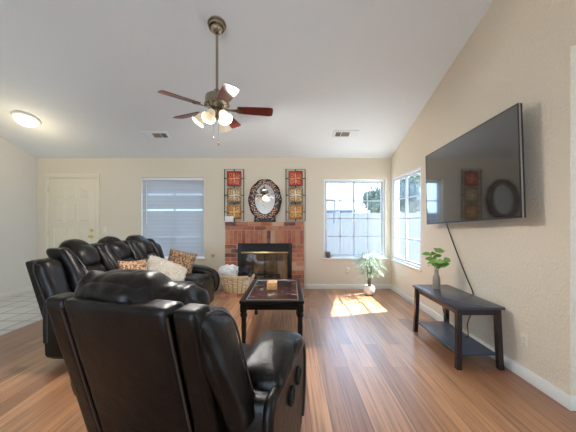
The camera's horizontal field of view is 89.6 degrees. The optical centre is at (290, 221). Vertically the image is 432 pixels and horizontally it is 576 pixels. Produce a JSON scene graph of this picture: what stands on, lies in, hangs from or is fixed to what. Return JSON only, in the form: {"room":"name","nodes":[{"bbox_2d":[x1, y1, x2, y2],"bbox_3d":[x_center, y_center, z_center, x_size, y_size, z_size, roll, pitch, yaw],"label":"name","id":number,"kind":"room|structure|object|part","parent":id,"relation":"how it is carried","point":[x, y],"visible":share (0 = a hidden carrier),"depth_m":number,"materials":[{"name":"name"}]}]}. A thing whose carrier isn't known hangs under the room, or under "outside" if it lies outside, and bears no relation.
{"room":"living room","nodes":[
{"label":"living room","id":0,"kind":"room"},
{"bbox_2d":[0,136,36,292],"bbox_3d":[-4.800,-0.658,1.000,0.140,3.815,8.800,0,0,0],"label":"wall","id":1,"kind":"structure","parent":0,"point":[18,168],"depth_m":5.00,"materials":[{"name":"white paint"}]},
{"bbox_2d":[0,285,32,298],"bbox_3d":[-4.723,1.202,1.000,0.014,0.095,8.800,0,0,0],"label":"baseboard","id":2,"kind":"structure","parent":1,"relation":"attached to","point":[28,288],"depth_m":4.98,"materials":[{"name":"white paint"}]},
{"bbox_2d":[37,158,390,283],"bbox_3d":[-1.435,0.020,5.470,6.870,2.460,0.140,0,0,0],"label":"wall","id":3,"kind":"structure","parent":0,"point":[121,191],"depth_m":5.40,"materials":[{"name":"beige paint"}]},
{"bbox_2d":[44,174,99,257],"bbox_3d":[-4.065,0.177,5.352,1.020,2.145,0.096,0,0,0],"label":"door","id":4,"kind":"structure","parent":3,"relation":"in","point":[71,201],"depth_m":5.37,"materials":[{"name":"beige paint"}]},
{"bbox_2d":[102,227,106,232],"bbox_3d":[-3.470,0.150,5.394,0.074,0.116,0.012,0,0,0],"label":"light switch","id":5,"kind":"object","parent":3,"relation":"attached to","point":[104,229],"visible":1,"depth_m":5.39,"materials":[{"name":"beige plastic"}]},
{"bbox_2d":[142,178,203,257],"bbox_3d":[-2.205,-0.081,5.425,1.154,1.490,0.061,0,0,0],"label":"window blind","id":6,"kind":"object","parent":3,"relation":"attached to","point":[173,208],"visible":0.84,"depth_m":5.43,"materials":[{"name":"white plastic"}]},
{"bbox_2d":[224,169,243,220],"bbox_3d":[-1.055,-0.495,5.379,0.379,0.971,0.038,0,0,0],"label":"wall art","id":7,"kind":"object","parent":3,"relation":"attached to","point":[234,178],"visible":0.98,"depth_m":5.38,"materials":[{"name":"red metal"}]},
{"bbox_2d":[285,169,305,220],"bbox_3d":[0.085,-0.495,5.379,0.379,0.971,0.038,0,0,0],"label":"wall art","id":8,"kind":"object","parent":3,"relation":"attached to","point":[295,178],"visible":1,"depth_m":5.38,"materials":[{"name":"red metal"}]},
{"bbox_2d":[218,284,389,288],"bbox_3d":[-1.435,1.202,5.393,6.590,0.095,0.014,0,0,0],"label":"baseboard","id":9,"kind":"structure","parent":3,"relation":"attached to","point":[306,286],"depth_m":5.39,"materials":[{"name":"white paint"}]},
{"bbox_2d":[322,180,387,258],"bbox_3d":[1.185,-0.054,5.447,1.230,1.492,0.165,0,0,0],"label":"window","id":10,"kind":"structure","parent":3,"relation":"in","point":[332,256],"depth_m":5.48,"materials":[{"name":"white plastic"}]},
{"bbox_3d":[0.926,-0.065,5.489,0.563,1.400,0.022,0,0,0],"label":"sash","id":11,"kind":"part","parent":10,"relation":"part of","materials":[{"name":"grey"}]},
{"bbox_3d":[1.185,0.680,5.418,1.230,0.024,0.105,0,0,0],"label":"sill","id":12,"kind":"part","parent":10,"relation":"part of","materials":[{"name":"white paint"}]},
{"bbox_3d":[1.454,-0.065,5.513,0.563,1.400,0.022,0,0,0],"label":"sash","id":13,"kind":"part","parent":10,"relation":"part of","materials":[{"name":"grey"}]},
{"bbox_2d":[0,0,493,157],"bbox_3d":[-1.435,-1.876,1.000,6.870,1.458,9.080,0,0,0],"label":"ceiling","id":14,"kind":"structure","parent":0,"point":[93,72],"depth_m":3.44,"materials":[{"name":"white paint"}]},
{"bbox_2d":[11,110,41,126],"bbox_3d":[-3.900,-1.500,4.277,0.334,0.169,0.334,0,0,-44],"label":"ceiling light","id":15,"kind":"object","parent":14,"relation":"attached to","point":[26,119],"visible":1,"depth_m":4.20,"materials":[{"name":"white glass"}]},
{"bbox_2d":[141,131,170,138],"bbox_3d":[-2.170,-1.404,4.689,0.400,0.066,0.192,0,0,0],"label":"ceiling vent","id":16,"kind":"object","parent":14,"relation":"in","point":[148,134],"visible":1,"depth_m":4.66,"materials":[{"name":"white metal"}]},
{"bbox_2d":[158,15,272,145],"bbox_3d":[-0.715,-1.367,2.900,1.070,1.250,1.070,0,0,0],"label":"ceiling fan","id":17,"kind":"object","parent":14,"relation":"hanging from","point":[217,101],"visible":1,"depth_m":2.81,"materials":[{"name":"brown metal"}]},
{"bbox_3d":[-1.002,-1.122,2.613,0.355,0.039,0.138,0,0,-45],"label":"blade","id":18,"kind":"part","parent":17,"relation":"part of","materials":[{"name":"brown wood"}]},
{"bbox_3d":[-1.071,-1.122,3.051,0.355,0.039,0.138,0,0,27],"label":"blade","id":19,"kind":"part","parent":17,"relation":"part of","materials":[{"name":"brown wood"}]},
{"bbox_3d":[-0.889,-1.002,2.817,0.142,0.147,0.129,0,0,0],"label":"lamp shade","id":20,"kind":"part","parent":17,"relation":"part of","materials":[{"name":"white glass"}]},
{"bbox_3d":[-0.767,-1.002,2.720,0.131,0.148,0.143,0,0,0],"label":"lamp shade","id":21,"kind":"part","parent":17,"relation":"part of","materials":[{"name":"white glass"}]},
{"bbox_3d":[-0.705,-0.907,2.823,0.012,0.330,0.011,0,0,0],"label":"pull chain","id":22,"kind":"part","parent":17,"relation":"part of","materials":[{"name":"silver metal"}]},
{"bbox_3d":[-0.624,-1.002,2.751,0.133,0.148,0.138,0,0,0],"label":"lamp shade","id":23,"kind":"part","parent":17,"relation":"part of","materials":[{"name":"white glass"}]},
{"bbox_3d":[-0.688,-1.002,3.038,0.130,0.148,0.143,0,0,0],"label":"lamp shade","id":24,"kind":"part","parent":17,"relation":"part of","materials":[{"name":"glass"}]},
{"bbox_3d":[-0.564,-1.122,2.544,0.138,0.039,0.355,0,0,-27],"label":"blade","id":25,"kind":"part","parent":17,"relation":"part of","materials":[{"name":"brown wood"}]},
{"bbox_3d":[-0.676,-1.122,3.253,0.138,0.039,0.355,0,0,9],"label":"blade","id":26,"kind":"part","parent":17,"relation":"part of","materials":[{"name":"brown wood"}]},
{"bbox_3d":[-0.362,-1.122,2.939,0.355,0.039,0.138,0,0,-9],"label":"blade","id":27,"kind":"part","parent":17,"relation":"part of","materials":[{"name":"brown wood"}]},
{"bbox_2d":[333,130,359,137],"bbox_3d":[0.880,-1.413,4.659,0.400,0.066,0.192,0,0,0],"label":"ceiling vent","id":28,"kind":"object","parent":14,"relation":"in","point":[337,133],"visible":1,"depth_m":4.64,"materials":[{"name":"white metal"}]},
{"bbox_2d":[0,289,575,431],"bbox_3d":[-1.365,1.290,1.000,6.730,0.080,8.800,0,0,0],"label":"floor","id":29,"kind":"structure","parent":0,"point":[368,370],"depth_m":2.32,"materials":[{"name":"brown wood"}]},
{"bbox_2d":[25,235,219,358],"bbox_3d":[-1.760,0.687,3.534,1.204,1.026,2.134,0,0,2],"label":"reclining sofa","id":30,"kind":"object","parent":29,"relation":"on","point":[66,264],"visible":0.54,"depth_m":2.87,"materials":[{"name":"brown leather"}]},
{"bbox_3d":[-2.129,0.730,3.550,0.330,0.780,2.050,0,0,2],"label":"panel","id":31,"kind":"part","parent":30,"relation":"part of","materials":[{"name":"brown leather"}]},
{"bbox_3d":[-1.670,0.929,2.587,0.904,0.502,0.215,0,0,2],"label":"armrest","id":32,"kind":"part","parent":30,"relation":"part of","materials":[{"name":"brown leather"}]},
{"bbox_2d":[80,263,106,273],"bbox_3d":[-2.072,0.609,2.992,0.339,0.407,0.381,0,0,2],"label":"cushion","id":33,"kind":"object","parent":30,"relation":"on","point":[85,267],"depth_m":2.96,"materials":[{"name":"brown leather"}]},
{"bbox_2d":[118,256,134,260],"bbox_3d":[-2.052,0.611,3.546,0.344,0.418,0.390,0,0,2],"label":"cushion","id":34,"kind":"object","parent":30,"relation":"on","point":[120,258],"depth_m":3.54,"materials":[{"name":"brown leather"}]},
{"bbox_2d":[117,259,147,269],"bbox_3d":[-1.740,0.595,3.240,0.194,0.364,0.404,0,0,19],"label":"throw pillow","id":35,"kind":"object","parent":30,"relation":"on","point":[140,264],"visible":0.27,"depth_m":3.19,"materials":[{"name":"fabric"}]},
{"bbox_2d":[145,253,157,260],"bbox_3d":[-2.026,0.610,4.100,0.345,0.408,0.392,0,0,2],"label":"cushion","id":36,"kind":"object","parent":30,"relation":"on","point":[147,255],"depth_m":4.03,"materials":[{"name":"white fabric"}]},
{"bbox_2d":[147,255,186,280],"bbox_3d":[-1.597,0.649,3.713,0.588,0.475,0.310,0,0,-34],"label":"fur pillow","id":37,"kind":"object","parent":30,"relation":"on","point":[175,272],"visible":0.62,"depth_m":3.67,"materials":[{"name":"beige fur"}]},
{"bbox_2d":[168,248,196,272],"bbox_3d":[-1.630,0.605,4.280,0.475,0.439,0.213,0,0,-16],"label":"throw pillow","id":38,"kind":"object","parent":30,"relation":"on","point":[187,260],"visible":0.63,"depth_m":4.25,"materials":[{"name":"fabric"}]},
{"bbox_2d":[174,281,198,285],"bbox_3d":[-1.570,0.848,3.528,0.765,0.237,0.553,0,0,2],"label":"seat cushion","id":39,"kind":"object","parent":30,"relation":"on","point":[187,282],"depth_m":3.63,"materials":[{"name":"brown leather"}]},
{"bbox_2d":[184,273,211,285],"bbox_3d":[-1.547,0.849,4.079,0.771,0.232,0.553,0,0,2],"label":"seat cushion","id":40,"kind":"object","parent":30,"relation":"on","point":[203,279],"depth_m":4.01,"materials":[{"name":"brown leather"}]},
{"bbox_3d":[-1.588,0.929,4.470,0.904,0.502,0.215,0,0,2],"label":"armrest","id":41,"kind":"part","parent":30,"relation":"part of","materials":[{"name":"brown leather"}]},
{"bbox_2d":[46,269,305,431],"bbox_3d":[-0.536,0.695,1.470,1.116,0.990,0.884,0,0,16],"label":"recliner armchair","id":42,"kind":"object","parent":29,"relation":"on","point":[142,350],"visible":1,"depth_m":1.11,"materials":[{"name":"brown leather"}]},
{"bbox_3d":[-0.614,0.678,1.204,0.483,0.768,0.323,0,0,16],"label":"panel","id":43,"kind":"part","parent":42,"relation":"part of","materials":[{"name":"brown leather"}]},
{"bbox_2d":[239,343,252,359],"bbox_3d":[-0.506,0.841,1.584,0.636,0.271,0.569,0,0,16],"label":"seat cushion","id":44,"kind":"object","parent":42,"relation":"on","point":[246,347],"depth_m":1.67,"materials":[{"name":"brown leather"}]},
{"bbox_3d":[-0.103,0.905,1.423,0.216,0.550,0.569,0,0,16],"label":"armrest","id":45,"kind":"part","parent":42,"relation":"part of","materials":[{"name":"brown leather"}]},
{"bbox_3d":[0.005,0.830,1.383,0.016,0.090,0.069,0,0,16],"label":"recline lever","id":46,"kind":"part","parent":42,"relation":"part of","materials":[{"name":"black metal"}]},
{"bbox_3d":[0.039,0.795,1.504,0.016,0.090,0.069,0,0,16],"label":"recline lever","id":47,"kind":"part","parent":42,"relation":"part of","materials":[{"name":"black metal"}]},
{"bbox_2d":[218,222,304,297],"bbox_3d":[-0.482,0.625,5.310,1.438,1.250,1.100,0,0,0],"label":"fireplace","id":48,"kind":"object","parent":29,"relation":"on","point":[266,246],"visible":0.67,"depth_m":5.28,"materials":[{"name":"red brick"}]},
{"bbox_2d":[224,216,233,221],"bbox_3d":[-1.135,-0.053,5.325,0.158,0.105,0.068,0,0,0],"label":"box","id":49,"kind":"object","parent":48,"relation":"on","point":[227,218],"visible":1,"depth_m":5.29,"materials":[{"name":"white plastic"}]},
{"bbox_2d":[220,273,254,293],"bbox_3d":[-0.935,1.052,5.020,0.634,0.304,0.427,0,0,0],"label":"wicker basket","id":50,"kind":"object","parent":48,"relation":"on","point":[240,288],"visible":0.73,"depth_m":4.86,"materials":[{"name":"brown wicker"}]},
{"bbox_2d":[218,264,238,279],"bbox_3d":[-1.056,0.859,4.986,0.363,0.286,0.294,0,0,13],"label":"towel","id":51,"kind":"object","parent":50,"relation":"in","point":[226,270],"visible":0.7,"depth_m":4.89,"materials":[{"name":"white fabric"}]},
{"bbox_2d":[238,265,253,278],"bbox_3d":[-0.777,0.879,4.986,0.307,0.253,0.301,0,0,0],"label":"throw blanket","id":52,"kind":"object","parent":50,"relation":"in","point":[247,270],"visible":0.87,"depth_m":4.89,"materials":[{"name":"grey fabric"}]},
{"bbox_3d":[-0.797,0.862,5.263,0.213,0.583,0.019,0,0,0],"label":"glass door","id":53,"kind":"part","parent":48,"relation":"part of","materials":[{"name":"black glass"}]},
{"bbox_3d":[-0.583,0.862,5.263,0.213,0.583,0.019,0,0,0],"label":"glass door","id":54,"kind":"part","parent":48,"relation":"part of","materials":[{"name":"black glass"}]},
{"bbox_2d":[248,179,281,221],"bbox_3d":[-0.480,-0.395,5.338,0.622,0.792,0.105,0,0,0],"label":"mirror","id":55,"kind":"object","parent":48,"relation":"on","point":[264,199],"visible":1,"depth_m":5.33,"materials":[{"name":"black mirror"}]},
{"bbox_3d":[-0.480,-0.420,5.342,0.379,0.550,0.001,0,-4,0],"label":"glass","id":56,"kind":"part","parent":55,"relation":"part of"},
{"bbox_3d":[-0.475,0.795,5.261,0.980,0.820,0.023,0,0,0],"label":"door frame","id":57,"kind":"part","parent":48,"relation":"part of","materials":[{"name":"black metal"}]},
{"bbox_3d":[-0.367,0.862,5.263,0.213,0.583,0.019,0,0,0],"label":"glass door","id":58,"kind":"part","parent":48,"relation":"part of","materials":[{"name":"black glass"}]},
{"bbox_2d":[239,279,303,343],"bbox_3d":[-0.190,1.014,3.415,0.644,0.471,1.110,0,0,0],"label":"coffee table","id":59,"kind":"object","parent":29,"relation":"on","point":[288,295],"visible":0.95,"depth_m":2.96,"materials":[{"name":"black wood"}]},
{"bbox_3d":[-0.472,1.030,2.900,0.072,0.440,0.072,0,0,0],"label":"leg","id":60,"kind":"part","parent":59,"relation":"part of","materials":[{"name":"black wood"}]},
{"bbox_3d":[-0.190,0.795,3.415,0.644,0.030,1.110,0,0,0],"label":"frame","id":61,"kind":"part","parent":59,"relation":"part of","materials":[{"name":"black wood"}]},
{"bbox_2d":[267,280,276,289],"bbox_3d":[-0.222,0.743,3.420,0.116,0.085,0.116,0,0,0],"label":"candle holder","id":62,"kind":"object","parent":59,"relation":"on","point":[271,284],"visible":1,"depth_m":3.36,"materials":[{"name":"orange glass"}]},
{"bbox_3d":[-0.190,0.794,3.415,0.534,0.016,1.000,0,0,0],"label":"inset panel","id":63,"kind":"part","parent":59,"relation":"part of","materials":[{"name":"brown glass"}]},
{"bbox_3d":[0.092,1.030,2.900,0.072,0.440,0.072,0,0,0],"label":"leg","id":64,"kind":"part","parent":59,"relation":"part of","materials":[{"name":"black wood"}]},
{"bbox_2d":[363,284,374,295],"bbox_3d":[1.345,1.167,4.980,0.196,0.165,0.196,0,0,0],"label":"pot","id":65,"kind":"object","parent":29,"relation":"on","point":[369,289],"depth_m":4.91,"materials":[{"name":"white ceramic"}]},
{"bbox_2d":[351,250,387,295],"bbox_3d":[1.324,0.860,4.983,0.653,0.780,0.635,0,0,0],"label":"potted plant","id":66,"kind":"object","parent":29,"relation":"on","point":[369,289],"visible":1,"depth_m":4.93,"materials":[{"name":"green plant"}]},
{"bbox_2d":[412,285,504,369],"bbox_3d":[1.600,0.985,2.890,0.410,0.530,0.900,0,0,0],"label":"console table","id":67,"kind":"object","parent":29,"relation":"on","point":[459,302],"visible":0.99,"depth_m":2.63,"materials":[{"name":"black wood"}]},
{"bbox_3d":[1.428,0.997,3.305,0.056,0.507,0.063,0,0,0],"label":"leg","id":68,"kind":"part","parent":67,"relation":"part of","materials":[{"name":"black wood"}]},
{"bbox_2d":[422,248,450,288],"bbox_3d":[1.573,0.502,3.141,0.281,0.435,0.218,0,0,0],"label":"plant","id":69,"kind":"object","parent":67,"relation":"on","point":[438,263],"visible":1,"depth_m":3.12,"materials":[{"name":"green plant"}]},
{"bbox_3d":[1.772,0.997,3.305,0.056,0.507,0.063,0,0,0],"label":"leg","id":70,"kind":"part","parent":67,"relation":"part of","materials":[{"name":"black wood"}]},
{"bbox_2d":[442,307,470,337],"bbox_3d":[1.736,0.965,3.041,0.178,0.319,0.471,0,0,-12],"label":"power cable","id":71,"kind":"object","parent":67,"relation":"on","point":[442,307],"visible":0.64,"depth_m":2.88,"materials":[{"name":"black plastic"}]},
{"bbox_2d":[418,321,495,355],"bbox_3d":[1.600,1.137,2.890,0.330,0.017,0.810,0,0,0],"label":"shelf","id":72,"kind":"object","parent":67,"relation":"attached to","point":[441,330],"depth_m":2.78,"materials":[{"name":"black wood"}]},
{"bbox_3d":[1.428,0.997,2.474,0.056,0.507,0.063,0,0,0],"label":"leg","id":73,"kind":"part","parent":67,"relation":"part of","materials":[{"name":"black wood"}]},
{"bbox_3d":[1.772,0.997,2.474,0.056,0.507,0.063,0,0,0],"label":"leg","id":74,"kind":"part","parent":67,"relation":"part of","materials":[{"name":"black wood"}]},
{"bbox_2d":[391,0,575,395],"bbox_3d":[1.930,-0.158,1.000,0.140,4.815,8.800,0,0,0],"label":"wall","id":75,"kind":"structure","parent":0,"point":[520,51],"depth_m":2.32,"materials":[{"name":"beige paint"}]},
{"bbox_2d":[390,167,421,270],"bbox_3d":[1.877,-0.049,4.735,0.095,1.502,1.230,0,0,0],"label":"window","id":76,"kind":"structure","parent":75,"relation":"in","point":[414,265],"depth_m":4.74,"materials":[{"name":"white plastic"}]},
{"bbox_3d":[1.883,-0.060,5.016,0.022,1.410,0.578,0,0,0],"label":"sash","id":77,"kind":"part","parent":76,"relation":"part of","materials":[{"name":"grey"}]},
{"bbox_3d":[1.847,0.690,4.735,0.035,0.024,1.230,0,0,0],"label":"sill","id":78,"kind":"part","parent":76,"relation":"part of","materials":[{"name":"white paint"}]},
{"bbox_3d":[1.907,-0.060,4.474,0.022,1.410,0.578,0,0,0],"label":"sash","id":79,"kind":"part","parent":76,"relation":"part of","materials":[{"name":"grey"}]},
{"bbox_2d":[425,103,525,294],"bbox_3d":[1.785,0.010,2.927,0.142,1.822,1.547,0,0,0],"label":"television","id":80,"kind":"object","parent":75,"relation":"attached to","point":[479,175],"visible":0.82,"depth_m":2.61,"materials":[{"name":"black glass"}]},
{"bbox_3d":[1.825,0.435,3.158,0.062,0.994,0.487,0,-2,0],"label":"power cord","id":81,"kind":"part","parent":80,"relation":"part of","materials":[{"name":"black plastic"}]},
{"bbox_2d":[390,284,575,410],"bbox_3d":[1.923,1.202,3.658,0.154,0.095,3.484,0,0,0],"label":"baseboard","id":82,"kind":"structure","parent":75,"relation":"attached to","point":[569,402],"depth_m":2.28,"materials":[{"name":"white paint"}]},
{"bbox_2d":[521,332,528,349],"bbox_3d":[1.855,0.945,2.305,0.010,0.116,0.074,0,0,0],"label":"power outlet","id":83,"kind":"object","parent":75,"relation":"attached to","point":[524,337],"visible":1,"depth_m":2.29,"materials":[{"name":"beige plastic"}]},
{"label":"outside","id":84,"kind":"structure","parent":0,"visible":0},
{"bbox_3d":[1.000,1.525,14.000,30.000,0.150,52.000,0,0,0],"label":"ground","id":85,"kind":"structure","parent":84,"visible":0},
{"bbox_2d":[327,199,334,223],"bbox_3d":[1.110,0.367,8.300,0.311,2.166,0.044,0,0,0],"label":"arch","id":86,"kind":"object","parent":85,"relation":"on","point":[327,199],"visible":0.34,"depth_m":8.28,"materials":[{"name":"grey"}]},
{"bbox_2d":[327,197,355,212],"bbox_3d":[0.050,0.025,16.500,5.900,2.850,6.200,0,0,0],"label":"house","id":87,"kind":"structure","parent":85,"relation":"on","point":[346,207],"depth_m":14.15,"materials":[{"name":"grey paint"}]},
{"bbox_2d":[327,212,419,262],"bbox_3d":[1.975,0.570,8.659,6.050,1.760,0.142,0,0,0],"label":"fence","id":88,"kind":"object","parent":85,"relation":"on","point":[374,225],"visible":0.21,"depth_m":8.59,"materials":[{"name":"grey paint"}]},
{"bbox_2d":[359,183,400,212],"bbox_3d":[3.538,-0.071,11.594,1.611,3.051,1.653,0,0,0],"label":"tree","id":89,"kind":"object","parent":85,"relation":"on","point":[373,207],"visible":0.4,"depth_m":11.32,"materials":[{"name":"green plant"}]},
{"bbox_2d":[400,173,419,212],"bbox_3d":[4.989,-0.428,12.025,2.054,3.764,2.091,0,0,0],"label":"tree","id":90,"kind":"object","parent":85,"relation":"on","point":[414,180],"visible":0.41,"depth_m":11.46,"materials":[{"name":"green plant"}]},
{"bbox_3d":[-0.475,1.133,5.560,0.520,0.143,0.295,0,0,0],"label":"grate","id":91,"kind":"object","parent":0,"visible":0},
{"bbox_2d":[254,275,277,278],"bbox_3d":[-0.485,1.054,5.500,0.481,0.116,0.120,0,0,0],"label":"log","id":92,"kind":"object","parent":91,"relation":"on","point":[256,276],"visible":0.6,"depth_m":5.46,"materials":[{"name":"brown wood"}]},
{"bbox_2d":[258,270,275,274],"bbox_3d":[-0.462,0.973,5.560,0.338,0.093,0.100,0,0,0],"label":"log","id":93,"kind":"object","parent":92,"relation":"on","point":[260,272],"visible":0.91,"depth_m":5.53,"materials":[{"name":"brown wood"}]}
]}

